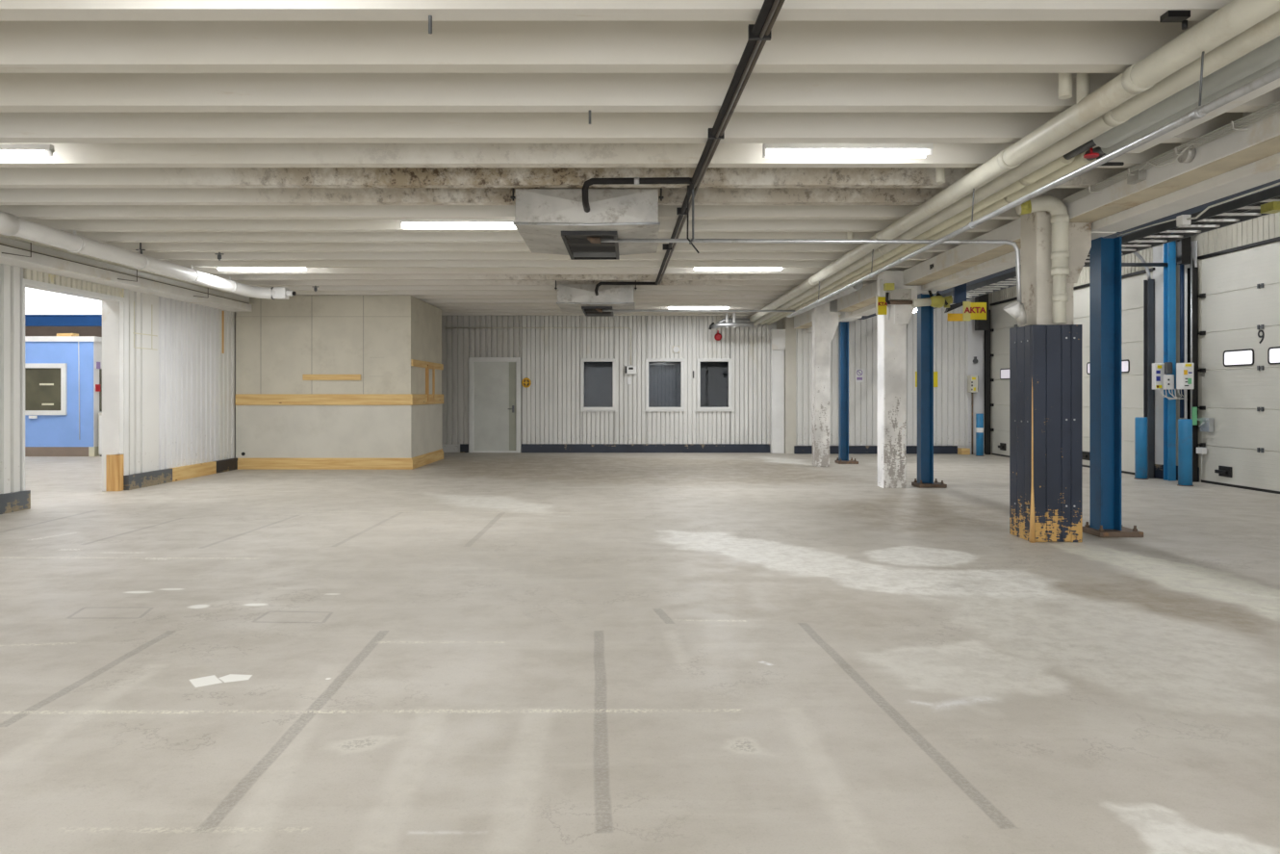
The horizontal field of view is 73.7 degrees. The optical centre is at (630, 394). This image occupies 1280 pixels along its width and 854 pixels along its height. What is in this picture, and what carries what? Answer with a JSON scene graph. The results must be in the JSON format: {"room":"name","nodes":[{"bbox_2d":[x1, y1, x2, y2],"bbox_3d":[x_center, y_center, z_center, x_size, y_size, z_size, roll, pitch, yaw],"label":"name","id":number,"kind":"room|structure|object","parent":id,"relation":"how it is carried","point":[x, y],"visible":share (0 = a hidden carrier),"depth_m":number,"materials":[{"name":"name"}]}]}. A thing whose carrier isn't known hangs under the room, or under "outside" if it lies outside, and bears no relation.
{"room":"empty warehouse","nodes":[
{"label":"empty warehouse","id":0,"kind":"room"},
{"bbox_2d":[25,326,102,336],"bbox_3d":[-15.550,-0.500,26.900,16.900,3.600,0.200,0,0,0],"label":"wall","id":1,"kind":"structure","parent":0,"point":[96,331],"depth_m":26.80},
{"bbox_2d":[25,286,102,314],"bbox_3d":[-15.550,-3.200,26.900,16.900,1.800,0.100,0,0,0],"label":"window","id":2,"kind":"structure","parent":1,"relation":"in","point":[37,301],"depth_m":26.85,"materials":[{"name":"white"}]},
{"bbox_2d":[0,263,235,493],"bbox_3d":[-7.014,-0.400,6.100,0.252,3.400,26.200,0,0,0],"label":"wall","id":3,"kind":"structure","parent":0,"point":[168,366],"depth_m":12.07,"materials":[{"name":"white metal"}]},
{"bbox_2d":[0,489,30,513],"bbox_3d":[-6.885,1.195,1.375,0.070,0.210,16.750,0,0,0],"label":"baseboard","id":4,"kind":"structure","parent":3,"relation":"attached to","point":[12,501],"depth_m":9.50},
{"bbox_2d":[0,242,247,303],"bbox_3d":[-6.559,-1.599,8.300,0.069,0.248,12.600,0,0,0],"label":"conduit pipe","id":5,"kind":"object","parent":3,"relation":"attached to","point":[31,251],"visible":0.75,"depth_m":10.70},
{"bbox_2d":[0,236,253,311],"bbox_3d":[-6.770,-1.570,3.900,0.460,0.260,21.800,0,0,0],"label":"trim","id":6,"kind":"structure","parent":3,"relation":"attached to","point":[38,262],"depth_m":10.85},
{"bbox_2d":[123,458,237,489],"bbox_3d":[-6.880,1.200,13.260,0.080,0.200,3.240,0,0,0],"label":"baseboard","id":7,"kind":"structure","parent":3,"relation":"attached to","point":[165,475],"depth_m":12.88,"materials":[{"name":"brown wood"}]},
{"bbox_2d":[235,295,443,469],"bbox_3d":[-5.335,-0.215,16.120,3.110,3.030,2.520,0,0,0],"label":"wall partition","id":8,"kind":"structure","parent":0,"point":[323,382],"depth_m":14.90,"materials":[{"name":"beige concrete"}]},
{"bbox_2d":[441,315,783,452],"bbox_3d":[-1.700,-0.400,19.285,10.400,3.400,0.190,0,0,0],"label":"wall","id":9,"kind":"structure","parent":0,"point":[550,357],"depth_m":19.20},
{"bbox_2d":[468,357,521,452],"bbox_3d":[-3.040,0.260,19.230,1.160,2.200,0.180,0,0,0],"label":"door","id":10,"kind":"structure","parent":9,"relation":"in","point":[495,383],"depth_m":19.20,"materials":[{"name":"metal"}]},
{"bbox_2d":[444,327,631,364],"bbox_3d":[-2.077,-1.094,19.185,4.200,0.845,0.024,0,0,0],"label":"conduit","id":11,"kind":"object","parent":9,"relation":"attached to","point":[445,327],"visible":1,"depth_m":19.17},
{"bbox_2d":[578,358,617,410],"bbox_3d":[-0.725,-0.220,19.240,0.890,1.190,0.160,0,0,0],"label":"window","id":12,"kind":"structure","parent":9,"relation":"in","point":[598,375],"depth_m":19.24,"materials":[{"name":"clear glass"}]},
{"bbox_2d":[460,443,769,452],"bbox_3d":[-0.110,1.205,19.190,7.420,0.190,0.080,0,0,0],"label":"baseboard","id":13,"kind":"structure","parent":9,"relation":"attached to","point":[464,448],"depth_m":19.15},
{"bbox_2d":[643,358,686,410],"bbox_3d":[0.775,-0.220,19.240,0.960,1.190,0.160,0,0,0],"label":"window","id":14,"kind":"structure","parent":9,"relation":"in","point":[664,376],"depth_m":19.24,"materials":[{"name":"clear glass"}]},
{"bbox_2d":[694,358,734,410],"bbox_3d":[1.887,-0.220,19.240,0.875,1.190,0.160,0,0,0],"label":"window","id":15,"kind":"structure","parent":9,"relation":"in","point":[713,374],"depth_m":19.24,"materials":[{"name":"clear glass"}]},
{"bbox_2d":[0,452,1279,853],"bbox_3d":[-8.200,1.375,11.500,35.600,0.150,37.000,0,0,0],"label":"floor","id":16,"kind":"structure","parent":0,"point":[459,652],"depth_m":4.17,"materials":[{"name":"concrete"}]},
{"bbox_2d":[25,332,102,456],"bbox_3d":[-13.915,-0.010,20.000,5.270,2.620,4.100,0,0,0],"label":"cabin","id":17,"kind":"object","parent":16,"relation":"on","point":[64,371],"visible":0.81,"depth_m":18.00,"materials":[{"name":"blue paint"}]},
{"bbox_2d":[98,412,102,456],"bbox_3d":[-11.025,0.840,18.293,0.450,0.920,0.515,0,0,0],"label":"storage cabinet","id":18,"kind":"object","parent":16,"relation":"on","point":[99,414],"visible":0.2,"depth_m":18.04,"materials":[{"name":"metal"}]},
{"bbox_2d":[812,302,838,466],"bbox_3d":[3.530,-0.214,15.485,0.420,3.028,0.294,0,0,0],"label":"concrete column","id":19,"kind":"structure","parent":16,"relation":"on","point":[825,322],"depth_m":15.35,"materials":[{"name":"white paint"}]},
{"bbox_2d":[837,280,937,315],"bbox_3d":[4.020,-1.745,13.675,0.600,0.650,3.450,0,0,0],"label":"concrete beam","id":20,"kind":"structure","parent":19,"relation":"on","point":[862,301],"depth_m":14.14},
{"bbox_2d":[834,321,858,463],"bbox_3d":[4.103,-0.045,16.200,0.365,2.690,0.340,0,0,0],"label":"steel column","id":21,"kind":"structure","parent":16,"relation":"on","point":[843,326],"depth_m":16.19,"materials":[{"name":"metal"}]},
{"bbox_2d":[793,300,862,332],"bbox_3d":[3.900,-1.725,17.100,0.600,0.690,3.400,0,0,0],"label":"concrete beam","id":22,"kind":"structure","parent":21,"relation":"on","point":[804,320],"depth_m":17.12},
{"bbox_2d":[877,270,917,487],"bbox_3d":[3.757,-0.214,12.035,0.466,3.028,0.334,0,0,0],"label":"concrete column","id":23,"kind":"structure","parent":16,"relation":"on","point":[891,332],"depth_m":11.88,"materials":[{"name":"white paint"}]},
{"bbox_2d":[875,279,887,314],"bbox_3d":[3.470,-1.352,11.818,0.156,0.496,0.085,0,0,0],"label":"warning sign","id":24,"kind":"object","parent":23,"relation":"attached to","point":[881,303],"visible":1,"depth_m":11.78,"materials":[{"name":"yellow plastic"}]},
{"bbox_2d":[885,288,912,304],"bbox_3d":[3.705,-1.346,11.779,0.406,0.210,0.162,0,0,0],"label":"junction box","id":25,"kind":"object","parent":23,"relation":"attached to","point":[897,295],"visible":0.95,"depth_m":11.70,"materials":[{"name":"metal"}]},
{"bbox_2d":[903,187,1116,290],"bbox_3d":[4.100,-1.760,9.800,0.600,0.620,4.300,0,0,0],"label":"concrete beam","id":26,"kind":"structure","parent":23,"relation":"on","point":[964,263],"depth_m":9.97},
{"bbox_2d":[911,290,948,307],"bbox_3d":[4.151,-1.334,11.792,0.564,0.279,0.255,0,0,0],"label":"fitting","id":27,"kind":"object","parent":26,"relation":"attached to","point":[937,301],"visible":0.99,"depth_m":11.70,"materials":[{"name":"yellow plastic"}]},
{"bbox_2d":[911,293,947,487],"bbox_3d":[4.232,-0.072,12.100,0.385,2.745,0.340,0,0,0],"label":"steel column","id":28,"kind":"structure","parent":16,"relation":"on","point":[925,314],"depth_m":12.09,"materials":[{"name":"metal"}]},
{"bbox_2d":[971,392,972,454],"bbox_3d":[7.500,0.625,18.720,0.037,1.350,0.037,0,0,23],"label":"conduit pipe","id":29,"kind":"object","parent":16,"relation":"on","point":[971,393],"visible":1,"depth_m":18.71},
{"bbox_2d":[975,412,984,456],"bbox_3d":[7.430,0.850,18.150,0.172,0.900,0.172,0,0,0],"label":"bollard","id":30,"kind":"object","parent":16,"relation":"on","point":[979,416],"visible":1,"depth_m":18.09,"materials":[{"name":"metal"}]},
{"bbox_2d":[984,309,990,454],"bbox_3d":[7.790,-0.275,18.630,0.100,3.150,0.090,0,0,0],"label":"door track","id":31,"kind":"object","parent":16,"relation":"on","point":[986,332],"visible":0.83,"depth_m":18.58,"materials":[{"name":"black metal"}]},
{"bbox_2d":[974,289,988,330],"bbox_3d":[7.610,-2.250,18.490,0.220,1.700,0.180,0,0,0],"label":"post","id":32,"kind":"object","parent":31,"relation":"attached to","point":[980,324],"visible":0.36,"depth_m":18.40,"materials":[{"name":"black metal"}]},
{"bbox_2d":[1020,210,1091,326],"bbox_3d":[3.860,-0.214,7.765,0.480,3.028,0.354,0,0,0],"label":"concrete column","id":33,"kind":"structure","parent":16,"relation":"on","point":[1036,227],"depth_m":7.60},
{"bbox_2d":[1015,195,1069,323],"bbox_3d":[3.629,-1.191,7.516,0.442,1.123,0.159,0,0,8],"label":"downpipe","id":34,"kind":"object","parent":33,"relation":"attached to","point":[1060,217],"visible":0.93,"depth_m":7.46,"materials":[{"name":"beige plastic"}]},
{"bbox_2d":[1009,324,1082,542],"bbox_3d":[3.753,0.339,7.734,0.464,1.923,0.472,0,0,0],"label":"guard","id":35,"kind":"object","parent":33,"relation":"attached to","point":[1046,360],"visible":1,"depth_m":7.52,"materials":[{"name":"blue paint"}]},
{"bbox_2d":[1061,104,1279,231],"bbox_3d":[4.140,-1.765,0.335,0.600,0.610,14.670,0,0,0],"label":"concrete beam","id":36,"kind":"structure","parent":33,"relation":"on","point":[1238,161],"depth_m":6.12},
{"bbox_2d":[1126,134,1207,183],"bbox_3d":[3.795,-1.650,6.050,0.086,0.120,0.901,0,0,0],"label":"junction box","id":37,"kind":"object","parent":36,"relation":"attached to","point":[1188,156],"visible":0.88,"depth_m":6.02,"materials":[{"name":"metal"}]},
{"bbox_2d":[1062,101,1279,203],"bbox_3d":[3.789,-1.673,2.700,0.098,0.055,9.400,0,0,0],"label":"wire rack","id":38,"kind":"object","parent":36,"relation":"attached to","point":[1232,123],"visible":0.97,"depth_m":5.77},
{"bbox_2d":[1117,181,1279,235],"bbox_3d":[4.465,-1.421,4.400,0.070,0.112,6.800,0,0,0],"label":"conduit pipe","id":39,"kind":"object","parent":36,"relation":"attached to","point":[1183,219],"visible":1,"depth_m":6.85,"materials":[{"name":"metal"}]},
{"bbox_2d":[1082,236,1143,537],"bbox_3d":[4.480,-0.077,7.950,0.400,2.755,0.340,0,0,0],"label":"steel column","id":40,"kind":"structure","parent":16,"relation":"on","point":[1105,253],"depth_m":7.94,"materials":[{"name":"metal"}]},
{"bbox_2d":[1133,416,1148,479],"bbox_3d":[7.900,0.825,13.200,0.191,0.950,0.191,0,0,0],"label":"bollard","id":41,"kind":"object","parent":16,"relation":"on","point":[1140,422],"visible":1,"depth_m":13.13,"materials":[{"name":"metal"}]},
{"bbox_2d":[1163,232,1176,480],"bbox_3d":[8.195,-0.900,12.973,0.110,4.400,0.125,0,0,0],"label":"steel post","id":42,"kind":"object","parent":16,"relation":"on","point":[1169,248],"visible":0.64,"depth_m":12.91,"materials":[{"name":"metal"}]},
{"bbox_2d":[1085,262,1168,266],"bbox_3d":[7.000,-1.980,13.000,2.600,0.060,0.060,0,0,0],"label":"conduit","id":43,"kind":"object","parent":42,"relation":"attached to","point":[1122,264],"visible":0.31,"depth_m":12.98,"materials":[{"name":"metal"}]},
{"bbox_2d":[1152,362,1164,389],"bbox_3d":[8.069,-0.280,13.021,0.177,0.400,0.098,0,0,0],"label":"control box","id":44,"kind":"object","parent":42,"relation":"attached to","point":[1158,369],"visible":0.93,"depth_m":12.98,"materials":[{"name":"white paint"}]},
{"bbox_2d":[1163,374,1174,389],"bbox_3d":[8.126,-0.190,12.876,0.132,0.220,0.088,0,0,0],"label":"control box","id":45,"kind":"object","parent":42,"relation":"attached to","point":[1168,379],"visible":1,"depth_m":12.84,"materials":[{"name":"white paint"}]},
{"bbox_2d":[1177,418,1193,486],"bbox_3d":[7.930,0.825,12.200,0.200,0.950,0.200,0,0,0],"label":"bollard","id":46,"kind":"object","parent":16,"relation":"on","point":[1185,425],"visible":1,"depth_m":12.13,"materials":[{"name":"metal"}]},
{"bbox_2d":[0,0,1279,315],"bbox_3d":[-1.240,-1.965,6.150,11.720,0.470,26.300,0,0,0],"label":"ceiling","id":47,"kind":"structure","parent":0,"point":[255,133],"depth_m":5.74,"materials":[{"name":"paint"}]},
{"bbox_2d":[0,143,54,158],"bbox_3d":[-4.835,-1.897,6.200,1.270,0.367,0.060,0,0,0],"label":"lamp","id":48,"kind":"object","parent":47,"relation":"hanging from","point":[7,150],"visible":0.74,"depth_m":6.17,"materials":[{"name":"white paint"}]},
{"bbox_2d":[0,233,231,293],"bbox_3d":[-6.550,-1.670,8.000,0.100,0.030,12.000,0,0,0],"label":"cable tray","id":49,"kind":"object","parent":47,"relation":"hanging from","point":[14,238],"visible":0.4,"depth_m":10.45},
{"bbox_2d":[0,210,276,299],"bbox_3d":[-5.746,-1.613,7.722,0.438,0.234,11.445,0,0,0],"label":"ceiling pipe","id":50,"kind":"object","parent":47,"relation":"attached to","point":[11,224],"visible":0.98,"depth_m":9.62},
{"bbox_2d":[270,286,296,299],"bbox_3d":[-5.423,-1.585,13.360,0.355,0.196,0.196,0,0,0],"label":"pipe actuator","id":51,"kind":"object","parent":50,"relation":"attached to","point":[281,293],"visible":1,"depth_m":13.28,"materials":[{"name":"white paint"}]},
{"bbox_2d":[216,267,309,270],"bbox_3d":[-5.065,-1.897,11.780,1.270,0.367,0.060,0,0,0],"label":"lamp","id":52,"kind":"object","parent":47,"relation":"hanging from","point":[217,268],"visible":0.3,"depth_m":11.76,"materials":[{"name":"white paint"}]},
{"bbox_2d":[399,219,515,228],"bbox_3d":[-1.735,-1.897,8.800,1.270,0.367,0.060,0,0,0],"label":"lamp","id":53,"kind":"object","parent":47,"relation":"hanging from","point":[403,223],"visible":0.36,"depth_m":8.77,"materials":[{"name":"white paint"}]},
{"bbox_2d":[511,187,663,259],"bbox_3d":[-0.365,-1.712,7.822,1.290,0.735,1.477,0,0,0],"label":"ventilation unit","id":54,"kind":"object","parent":47,"relation":"hanging from","point":[549,220],"visible":0.84,"depth_m":7.13,"materials":[{"name":"metal"}]},
{"bbox_2d":[587,236,1026,324],"bbox_3d":[1.557,-1.020,7.530,3.893,0.807,0.148,0,0,0],"label":"drain pipe","id":55,"kind":"object","parent":54,"relation":"attached to","point":[1016,309],"visible":0.94,"depth_m":7.49,"materials":[{"name":"metal"}]},
{"bbox_2d":[554,280,637,316],"bbox_3d":[-0.545,-1.712,13.982,1.290,0.735,1.477,0,0,0],"label":"heater","id":56,"kind":"object","parent":47,"relation":"hanging from","point":[581,298],"visible":0.84,"depth_m":13.29,"materials":[{"name":"metal"}]},
{"bbox_2d":[595,308,794,311],"bbox_3d":[1.032,-1.371,13.650,3.196,0.105,0.056,0,0,0],"label":"drain pipe","id":57,"kind":"object","parent":56,"relation":"attached to","point":[598,310],"visible":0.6,"depth_m":13.64,"materials":[{"name":"metal"}]},
{"bbox_2d":[581,0,774,295],"bbox_3d":[0.093,-1.621,6.641,0.962,0.216,13.308,0,0,-1],"label":"ceiling pipe","id":58,"kind":"object","parent":47,"relation":"attached to","point":[767,5],"visible":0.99,"depth_m":6.75,"materials":[{"name":"metal"}]},
{"bbox_2d":[686,184,699,253],"bbox_3d":[0.534,-1.472,7.216,0.114,0.472,0.546,0,0,3],"label":"strap","id":59,"kind":"object","parent":58,"relation":"hanging from","point":[692,239],"visible":0.91,"depth_m":7.24,"materials":[{"name":"black metal"}]},
{"bbox_2d":[658,0,785,283],"bbox_3d":[0.535,-1.698,6.473,0.163,0.065,12.954,0,0,-1],"label":"conduit pipe","id":60,"kind":"object","parent":58,"relation":"attached to","point":[765,35],"visible":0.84,"depth_m":4.75,"materials":[{"name":"black metal"}]},
{"bbox_2d":[666,306,731,308],"bbox_3d":[1.375,-1.897,17.050,1.270,0.367,0.060,0,0,0],"label":"lamp","id":61,"kind":"object","parent":47,"relation":"hanging from","point":[668,307],"visible":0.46,"depth_m":17.03,"materials":[{"name":"white paint"}]},
{"bbox_2d":[692,267,785,270],"bbox_3d":[1.495,-1.897,11.750,1.270,0.367,0.060,0,0,0],"label":"lamp","id":62,"kind":"object","parent":47,"relation":"hanging from","point":[694,268],"visible":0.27,"depth_m":11.73,"materials":[{"name":"white paint"}]},
{"bbox_2d":[786,281,863,317],"bbox_3d":[3.275,-1.630,14.900,0.170,0.170,4.602,0,0,-2],"label":"ceiling pipe","id":63,"kind":"object","parent":47,"relation":"attached to","point":[858,286],"visible":0.4,"depth_m":13.58,"materials":[{"name":"metal"}]},
{"bbox_2d":[762,143,933,157],"bbox_3d":[1.570,-1.897,6.170,1.220,0.367,0.060,0,0,0],"label":"lamp","id":64,"kind":"object","parent":47,"relation":"hanging from","point":[769,150],"visible":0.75,"depth_m":6.14,"materials":[{"name":"white paint"}]},
{"bbox_2d":[759,155,1075,325],"bbox_3d":[2.940,-1.610,12.425,0.118,0.118,13.350,0,0,0],"label":"ceiling pipe","id":65,"kind":"object","parent":47,"relation":"attached to","point":[1061,162],"visible":0.59,"depth_m":7.60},
{"bbox_2d":[766,149,1095,325],"bbox_3d":[3.090,-1.610,12.425,0.107,0.107,13.350,0,0,0],"label":"ceiling pipe","id":66,"kind":"object","parent":47,"relation":"attached to","point":[1079,161],"visible":0.47,"depth_m":7.55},
{"bbox_2d":[1085,146,1124,165],"bbox_3d":[3.132,-1.572,5.645,0.086,0.166,0.231,0,0,-20],"label":"valve","id":67,"kind":"object","parent":66,"relation":"attached to","point":[1097,149],"visible":0.5,"depth_m":5.64,"materials":[{"name":"metal"}]},
{"bbox_2d":[935,167,945,183],"bbox_3d":[2.470,-1.885,6.800,0.068,0.390,0.070,0,0,0],"label":"riser pipe","id":68,"kind":"object","parent":47,"relation":"attached to","point":[939,171],"visible":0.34,"depth_m":6.77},
{"bbox_2d":[748,0,1279,321],"bbox_3d":[2.625,-1.635,6.050,0.150,0.150,26.100,0,0,0],"label":"ceiling pipe","id":69,"kind":"object","parent":47,"relation":"attached to","point":[1236,16],"visible":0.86,"depth_m":4.81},
{"bbox_2d":[708,312,753,329],"bbox_3d":[2.139,-1.562,18.247,0.925,0.337,0.394,0,0,0],"label":"pipe manifold","id":70,"kind":"object","parent":69,"relation":"attached to","point":[726,322],"visible":0.98,"depth_m":18.08,"materials":[{"name":"metal"}]},
{"bbox_2d":[967,188,975,229],"bbox_3d":[2.600,-1.422,6.500,0.052,0.317,0.030,0,0,0],"label":"hanger","id":71,"kind":"object","parent":69,"relation":"hanging from","point":[968,225],"visible":0.87,"depth_m":6.50,"materials":[{"name":"metal"}]},
{"bbox_2d":[792,67,1279,314],"bbox_3d":[2.600,-1.290,4.825,0.043,0.043,17.650,0,0,0],"label":"conduit pipe","id":72,"kind":"object","parent":71,"relation":"hanging from","point":[1273,75],"visible":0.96,"depth_m":4.68,"materials":[{"name":"metal"}]},
{"bbox_2d":[1191,51,1206,119],"bbox_3d":[2.600,-1.422,3.900,0.052,0.317,0.030,0,0,0],"label":"hanger","id":73,"kind":"object","parent":69,"relation":"hanging from","point":[1194,114],"visible":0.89,"depth_m":3.90,"materials":[{"name":"metal"}]},
{"bbox_2d":[753,10,1279,325],"bbox_3d":[2.795,-1.615,6.050,0.133,0.133,26.100,0,0,0],"label":"ceiling pipe","id":74,"kind":"object","parent":47,"relation":"attached to","point":[1267,29],"visible":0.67,"depth_m":5.01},
{"bbox_2d":[1058,73,1072,99],"bbox_3d":[2.470,-1.885,4.850,0.068,0.390,0.070,0,0,0],"label":"riser pipe","id":75,"kind":"object","parent":47,"relation":"attached to","point":[1064,79],"visible":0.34,"depth_m":4.83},
{"bbox_2d":[1076,73,1090,102],"bbox_3d":[2.600,-1.855,4.900,0.068,0.450,0.070,0,0,0],"label":"riser pipe","id":76,"kind":"object","parent":47,"relation":"attached to","point":[1083,79],"visible":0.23,"depth_m":4.87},
{"bbox_2d":[1159,10,1190,29],"bbox_3d":[2.470,-1.689,3.869,0.100,0.078,0.062,0,0,0],"label":"switch box","id":77,"kind":"object","parent":47,"relation":"attached to","point":[1169,15],"visible":1,"depth_m":3.84,"materials":[{"name":"black metal"}]},
{"bbox_2d":[1092,35,1279,148],"bbox_3d":[2.975,-1.630,-0.825,0.170,0.170,12.350,0,0,0],"label":"ceiling pipe","id":78,"kind":"object","parent":47,"relation":"attached to","point":[1268,53],"visible":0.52,"depth_m":4.43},
{"bbox_2d":[1063,139,1099,159],"bbox_3d":[2.966,-1.592,5.550,0.092,0.116,0.383,0,0,-3],"label":"valve","id":79,"kind":"object","parent":78,"relation":"attached to","point":[1089,144],"visible":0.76,"depth_m":5.52,"materials":[{"name":"metal"}]},
{"bbox_2d":[1100,59,1279,153],"bbox_3d":[3.140,-1.630,-0.700,0.110,0.110,12.600,0,0,0],"label":"ceiling pipe","id":80,"kind":"object","parent":47,"relation":"attached to","point":[1275,64],"visible":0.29,"depth_m":4.68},
{"bbox_2d":[1126,77,1279,153],"bbox_3d":[3.370,-1.695,0.950,0.300,0.050,9.900,0,0,0],"label":"cable tray","id":81,"kind":"object","parent":47,"relation":"attached to","point":[1274,84],"visible":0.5,"depth_m":5.10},
{"bbox_2d":[769,329,785,453],"bbox_3d":[3.320,-0.075,19.040,0.360,2.750,0.280,0,0,0],"label":"pilaster","id":82,"kind":"object","parent":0,"point":[777,336],"visible":1,"depth_m":18.95,"materials":[{"name":"white paint"}]},
{"bbox_2d":[783,291,984,453],"bbox_3d":[5.715,-0.950,19.110,4.570,4.500,0.540,0,0,0],"label":"wall","id":83,"kind":"structure","parent":0,"point":[956,344],"depth_m":18.85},
{"bbox_2d":[793,445,957,453],"bbox_3d":[5.410,1.215,18.835,3.580,0.170,0.090,0,0,0],"label":"baseboard","id":84,"kind":"structure","parent":83,"relation":"attached to","point":[797,448],"depth_m":18.79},
{"bbox_2d":[967,375,978,392],"bbox_3d":[7.506,-0.235,18.696,0.172,0.370,0.208,0,0,0],"label":"control box","id":85,"kind":"object","parent":83,"relation":"attached to","point":[972,380],"visible":1,"depth_m":18.60,"materials":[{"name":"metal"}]},
{"bbox_2d":[857,179,1279,319],"bbox_3d":[5.080,-1.788,5.925,0.160,0.255,25.850,0,0,0],"label":"steel beam","id":86,"kind":"structure","parent":83,"relation":"attached to","point":[1202,207],"depth_m":8.11,"materials":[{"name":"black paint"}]},
{"bbox_2d":[944,282,966,312],"bbox_3d":[4.832,-1.438,12.384,0.301,0.443,0.712,0,0,0],"label":"bracket","id":87,"kind":"object","parent":86,"relation":"attached to","point":[959,292],"visible":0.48,"depth_m":12.66,"materials":[{"name":"blue metal"}]},
{"bbox_2d":[947,313,962,321],"bbox_3d":[4.816,-1.143,12.610,0.256,0.114,0.020,0,0,0],"label":"board","id":88,"kind":"object","parent":87,"relation":"hanging from","point":[950,317],"visible":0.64,"depth_m":12.60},
{"bbox_2d":[962,301,986,321],"bbox_3d":[4.840,-1.174,12.002,0.332,0.277,0.036,0,0,0],"label":"warning sign","id":89,"kind":"object","parent":87,"relation":"hanging from","point":[970,310],"visible":1,"depth_m":12.00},
{"bbox_2d":[933,185,1279,308],"bbox_3d":[6.050,-1.825,10.150,0.500,0.090,16.300,0,0,0],"label":"cable tray","id":90,"kind":"object","parent":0,"point":[1265,195],"visible":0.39,"depth_m":9.40,"materials":[{"name":"metal"}]},
{"bbox_2d":[966,196,1279,294],"bbox_3d":[5.995,-1.831,10.100,0.298,0.033,16.200,0,0,0],"label":"cable","id":91,"kind":"object","parent":90,"relation":"on","point":[1276,197],"visible":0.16,"depth_m":9.07,"materials":[{"name":"black metal"}]},
{"bbox_2d":[1260,201,1279,213],"bbox_3d":[6.015,-1.750,7.980,0.130,0.080,0.160,0,0,0],"label":"sign","id":92,"kind":"object","parent":90,"relation":"attached to","point":[1272,207],"visible":1,"depth_m":7.95,"materials":[{"name":"yellow plastic"}]},
{"bbox_2d":[988,208,1279,482],"bbox_3d":[8.521,-0.950,5.981,0.715,4.500,25.963,0,0,-2],"label":"wall","id":93,"kind":"structure","parent":0,"point":[1267,226],"depth_m":13.03,"materials":[{"name":"metal"}]},
{"bbox_2d":[990,299,1020,457],"bbox_3d":[7.870,-0.320,17.440,0.100,3.240,2.380,0,0,0],"label":"door","id":94,"kind":"structure","parent":93,"relation":"in","point":[1002,320],"depth_m":18.11,"materials":[{"name":"white metal"}]},
{"bbox_2d":[1073,271,1152,474],"bbox_3d":[8.190,-0.320,14.665,0.100,3.240,2.570,0,0,0],"label":"door","id":95,"kind":"structure","parent":93,"relation":"in","point":[1132,287],"depth_m":14.07,"materials":[{"name":"white metal"}]},
{"bbox_2d":[1073,267,1154,289],"bbox_3d":[8.175,-1.960,14.625,0.050,0.040,2.650,0,0,0],"label":"lintel","id":96,"kind":"object","parent":93,"relation":"attached to","point":[1151,268],"visible":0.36,"depth_m":13.97,"materials":[{"name":"black metal"}]},
{"bbox_2d":[1122,246,1154,478],"bbox_3d":[6.875,-0.527,13.330,2.550,3.655,0.120,0,0,0],"label":"door track","id":97,"kind":"object","parent":93,"relation":"attached to","point":[1149,284],"visible":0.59,"depth_m":13.27,"materials":[{"name":"metal"}]},
{"bbox_2d":[1179,264,1184,417],"bbox_3d":[8.350,-0.975,12.920,0.057,2.650,0.060,0,0,0],"label":"conduit pipe","id":98,"kind":"object","parent":93,"relation":"attached to","point":[1182,267],"visible":0.66,"depth_m":12.89,"materials":[{"name":"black metal"}]},
{"bbox_2d":[1168,233,1198,482],"bbox_3d":[7.030,-0.578,12.770,2.860,3.755,0.090,0,0,0],"label":"door track","id":99,"kind":"object","parent":93,"relation":"attached to","point":[1194,269],"visible":0.56,"depth_m":12.73,"materials":[{"name":"black metal"}]},
{"bbox_2d":[1176,228,1190,264],"bbox_3d":[8.270,-2.525,12.760,0.140,1.150,0.120,0,0,0],"label":"post","id":100,"kind":"object","parent":99,"relation":"attached to","point":[1183,247],"visible":0.36,"depth_m":12.70,"materials":[{"name":"black metal"}]},
{"bbox_2d":[1190,246,1192,419],"bbox_3d":[8.360,-0.750,12.720,0.028,2.900,0.028,0,0,0],"label":"conduit pipe","id":101,"kind":"object","parent":99,"relation":"attached to","point":[1191,246],"visible":0.69,"depth_m":12.71,"materials":[{"name":"metal"}]},
{"bbox_2d":[1176,362,1194,388],"bbox_3d":[8.211,-0.275,12.626,0.172,0.390,0.168,0,0,0],"label":"control box","id":102,"kind":"object","parent":93,"relation":"attached to","point":[1185,371],"visible":1,"depth_m":12.55,"materials":[{"name":"white paint"}]},
{"bbox_2d":[1197,236,1279,258],"bbox_3d":[8.485,-2.040,11.475,0.050,0.040,2.550,0,0,0],"label":"lintel","id":103,"kind":"object","parent":93,"relation":"attached to","point":[1276,239],"visible":1,"depth_m":11.85,"materials":[{"name":"black metal"}]},
{"bbox_2d":[1198,240,1279,493],"bbox_3d":[8.500,-0.360,11.525,0.100,3.320,2.450,0,0,0],"label":"door","id":104,"kind":"structure","parent":93,"relation":"in","point":[1240,295],"depth_m":11.85,"materials":[{"name":"white metal"}]},
{"bbox_2d":[1197,417,1213,432],"bbox_3d":[8.429,0.440,12.570,0.122,0.200,0.300,0,0,0],"label":"latch plate","id":105,"kind":"object","parent":104,"relation":"attached to","point":[1206,423],"visible":1,"depth_m":12.47,"materials":[{"name":"metal"}]},
{"bbox_3d":[-15.650,-1.400,12.400,17.100,5.400,29.200,0,0,0],"label":"wall","id":106,"kind":"structure","parent":0,"visible":0},
{"bbox_2d":[25,314,102,326],"bbox_3d":[-15.675,-2.000,23.010,16.650,0.300,0.220,0,0,0],"label":"beam","id":107,"kind":"structure","parent":106,"relation":"attached to","point":[30,320],"depth_m":23.00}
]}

